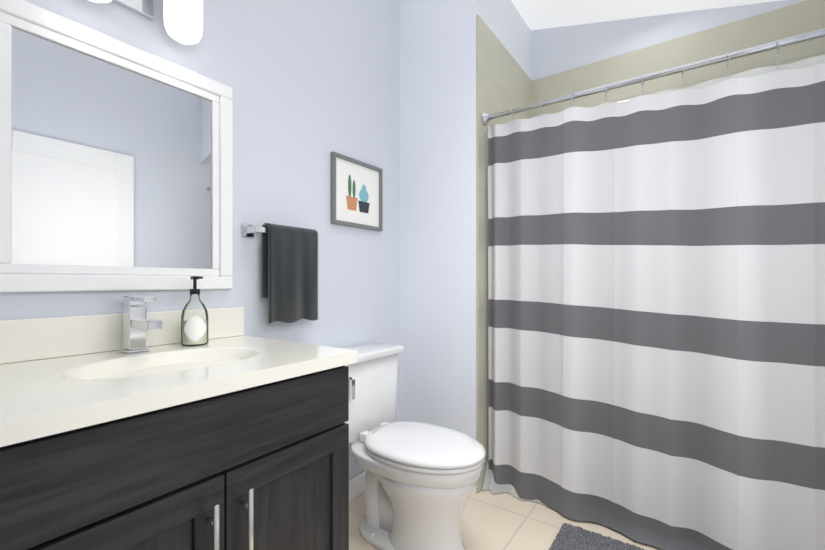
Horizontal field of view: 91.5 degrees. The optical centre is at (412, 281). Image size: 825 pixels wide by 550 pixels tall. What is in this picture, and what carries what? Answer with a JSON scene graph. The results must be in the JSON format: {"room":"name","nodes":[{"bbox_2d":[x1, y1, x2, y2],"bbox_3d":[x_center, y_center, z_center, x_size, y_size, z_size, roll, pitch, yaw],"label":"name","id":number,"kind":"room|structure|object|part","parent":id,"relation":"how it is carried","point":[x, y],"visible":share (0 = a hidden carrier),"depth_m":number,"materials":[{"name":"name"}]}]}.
{"room":"bathroom","nodes":[
{"label":"bathroom","id":0,"kind":"room"},
{"bbox_2d":[0,0,399,478],"bbox_3d":[-0.710,-0.365,1.474,0.100,2.850,2.076,0,0,35],"label":"wall","id":1,"kind":"structure","parent":0,"point":[313,84],"depth_m":1.71,"materials":[{"name":"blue paint"}]},
{"bbox_2d":[0,0,232,291],"bbox_3d":[-0.835,-0.335,1.184,0.027,0.720,0.637,0,0,35],"label":"mirror","id":2,"kind":"object","parent":1,"relation":"attached to","point":[116,164],"visible":1,"depth_m":1.14,"materials":[{"name":"white mirror"}]},
{"bbox_2d":[0,306,244,374],"bbox_3d":[-0.848,0.144,1.170,0.019,0.104,0.770,0,0,35],"label":"backsplash","id":3,"kind":"structure","parent":1,"relation":"attached to","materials":[{"name":"stone"}]},
{"bbox_2d":[89,0,202,44],"bbox_3d":[-0.785,-0.847,1.150,0.147,0.213,0.336,0,0,35],"label":"sconce","id":4,"kind":"object","parent":1,"relation":"attached to","point":[183,21],"visible":1,"depth_m":1.20,"materials":[{"name":"white glass"}]},
{"bbox_2d":[242,223,317,322],"bbox_3d":[-0.513,-0.031,1.586,0.090,0.382,0.295,0,0,35],"label":"towel rail","id":5,"kind":"object","parent":1,"relation":"attached to","point":[289,259],"visible":1,"depth_m":1.56,"materials":[{"name":"grey fabric"}]},
{"bbox_2d":[331,151,382,230],"bbox_3d":[-0.268,-0.435,1.995,0.021,0.330,0.355,0,0,35],"label":"picture","id":6,"kind":"object","parent":1,"relation":"attached to","point":[356,193],"visible":1,"depth_m":1.98,"materials":[{"name":"grey paper"}]},
{"bbox_2d":[346,174,369,213],"bbox_3d":[-0.269,-0.435,1.995,0.001,0.170,0.170,0,0,35],"label":"art","id":7,"kind":"object","parent":6,"relation":"attached to","point":[357,185],"depth_m":1.99,"materials":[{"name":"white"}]},
{"bbox_2d":[349,470,366,500],"bbox_3d":[-0.335,1.010,1.907,0.014,0.100,0.935,0,0,35],"label":"baseboard","id":8,"kind":"structure","parent":1,"relation":"attached to","point":[356,485],"depth_m":1.99,"materials":[{"name":"white"}]},
{"bbox_2d":[400,0,530,438],"bbox_3d":[0.347,-0.365,2.562,0.578,2.850,0.922,0,0,35],"label":"wall","id":9,"kind":"structure","parent":0,"point":[438,208],"depth_m":2.15,"materials":[{"name":"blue paint"}]},
{"bbox_2d":[476,15,531,493],"bbox_3d":[0.560,-0.140,2.352,0.012,2.400,0.822,0,0,35],"label":"tiled wall","id":10,"kind":"structure","parent":9,"relation":"attached to","point":[503,81],"depth_m":2.08,"materials":[{"name":"beige tile"}]},
{"bbox_2d":[481,28,824,125],"bbox_3d":[1.081,-0.813,1.569,1.740,0.122,0.068,0,0,35],"label":"curtain rod","id":11,"kind":"object","parent":10,"relation":"attached to","point":[777,45],"visible":1,"depth_m":1.60,"materials":[{"name":"silver metal"}]},
{"bbox_2d":[482,55,824,549],"bbox_3d":[0.991,0.126,1.606,1.545,1.860,0.160,0,0,35],"label":"shower curtain","id":12,"kind":"object","parent":11,"relation":"hanging from","point":[656,319],"visible":0.98,"depth_m":1.60,"materials":[{"name":"white fabric"}]},
{"bbox_2d":[349,490,661,549],"bbox_3d":[0.509,1.110,1.180,2.432,0.100,2.997,0,0,35],"label":"floor","id":13,"kind":"structure","parent":0,"point":[501,521],"depth_m":1.75,"materials":[{"name":"tile"}]},
{"bbox_2d":[0,295,356,549],"bbox_3d":[-0.611,0.549,1.004,0.599,1.021,0.770,0,0,35],"label":"bathroom vanity","id":14,"kind":"object","parent":13,"relation":"on","point":[134,428],"visible":0.98,"depth_m":0.86,"materials":[{"name":"grey wood"}]},
{"bbox_2d":[0,335,356,458],"bbox_3d":[-0.618,0.255,1.009,0.581,0.115,0.770,0,0,35],"label":"countertop","id":15,"kind":"structure","parent":14,"relation":"on","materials":[{"name":"stone"}]},
{"bbox_2d":[119,295,162,353],"bbox_3d":[-0.746,0.118,1.111,0.158,0.158,0.056,0,0,35],"label":"faucet","id":16,"kind":"object","parent":15,"relation":"on","point":[135,323],"depth_m":1.12,"materials":[{"name":"silver metal"}]},
{"bbox_2d":[181,276,207,345],"bbox_3d":[-0.682,0.089,1.262,0.078,0.214,0.076,0,0,35],"label":"soap dispenser","id":17,"kind":"object","parent":15,"relation":"on","point":[194,330],"visible":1,"depth_m":1.24,"materials":[{"name":"clear glass"}]},
{"bbox_2d":[339,342,485,549],"bbox_3d":[-0.051,0.684,1.667,0.743,0.756,0.474,0,0,35],"label":"toilet","id":18,"kind":"object","parent":13,"relation":"on","point":[421,478],"visible":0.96,"depth_m":1.55,"materials":[{"name":"white ceramic"}]},
{"bbox_3d":[-0.253,0.432,1.638,0.034,0.087,0.034,0,0,35],"label":"lever","id":19,"kind":"part","parent":18,"relation":"part of","materials":[{"name":"silver metal"}]},
{"bbox_3d":[-0.268,0.515,1.820,0.200,0.340,0.450,0,0,35],"label":"tank","id":20,"kind":"part","parent":18,"relation":"part of","materials":[{"name":"white ceramic"}]},
{"bbox_3d":[-0.264,0.325,1.817,0.222,0.038,0.474,0,0,35],"label":"tank lid","id":21,"kind":"part","parent":18,"relation":"part of","materials":[{"name":"white ceramic"}]},
{"bbox_3d":[0.039,0.895,1.605,0.464,0.330,0.328,0,0,35],"label":"bowl","id":22,"kind":"part","parent":18,"relation":"part of","materials":[{"name":"white ceramic"}]},
{"bbox_3d":[0.051,0.661,1.596,0.485,0.017,0.372,0,0,35],"label":"seat","id":23,"kind":"part","parent":18,"relation":"part of","materials":[{"name":"white plastic"}]},
{"bbox_3d":[0.051,0.637,1.596,0.494,0.025,0.376,0,0,35],"label":"lid","id":24,"kind":"part","parent":18,"relation":"part of","materials":[{"name":"white plastic"}]},
{"bbox_2d":[549,523,643,549],"bbox_3d":[0.834,1.042,1.308,0.803,0.033,0.503,0,0,35],"label":"bath mat","id":25,"kind":"object","parent":13,"relation":"on","point":[570,537],"visible":1,"depth_m":1.59,"materials":[{"name":"grey fabric"}]},
{"bbox_2d":[511,0,780,29],"bbox_3d":[1.349,-1.513,1.889,1.874,0.554,0.872,0,0,35],"label":"ceiling","id":26,"kind":"structure","parent":0,"point":[539,14],"depth_m":2.33,"materials":[{"name":"white paint"}]},
{"bbox_2d":[531,0,806,79],"bbox_3d":[1.538,-0.365,2.228,1.754,2.850,0.100,0,0,35],"label":"wall","id":27,"kind":"structure","parent":0,"point":[554,50],"depth_m":2.39,"materials":[{"name":"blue paint"}]},
{"bbox_2d":[532,0,824,117],"bbox_3d":[1.510,-0.140,2.179,1.742,2.400,0.012,0,0,35],"label":"shower tile","id":28,"kind":"structure","parent":27,"relation":"attached to","point":[804,17],"depth_m":2.17,"materials":[{"name":"beige tile"}]}
]}

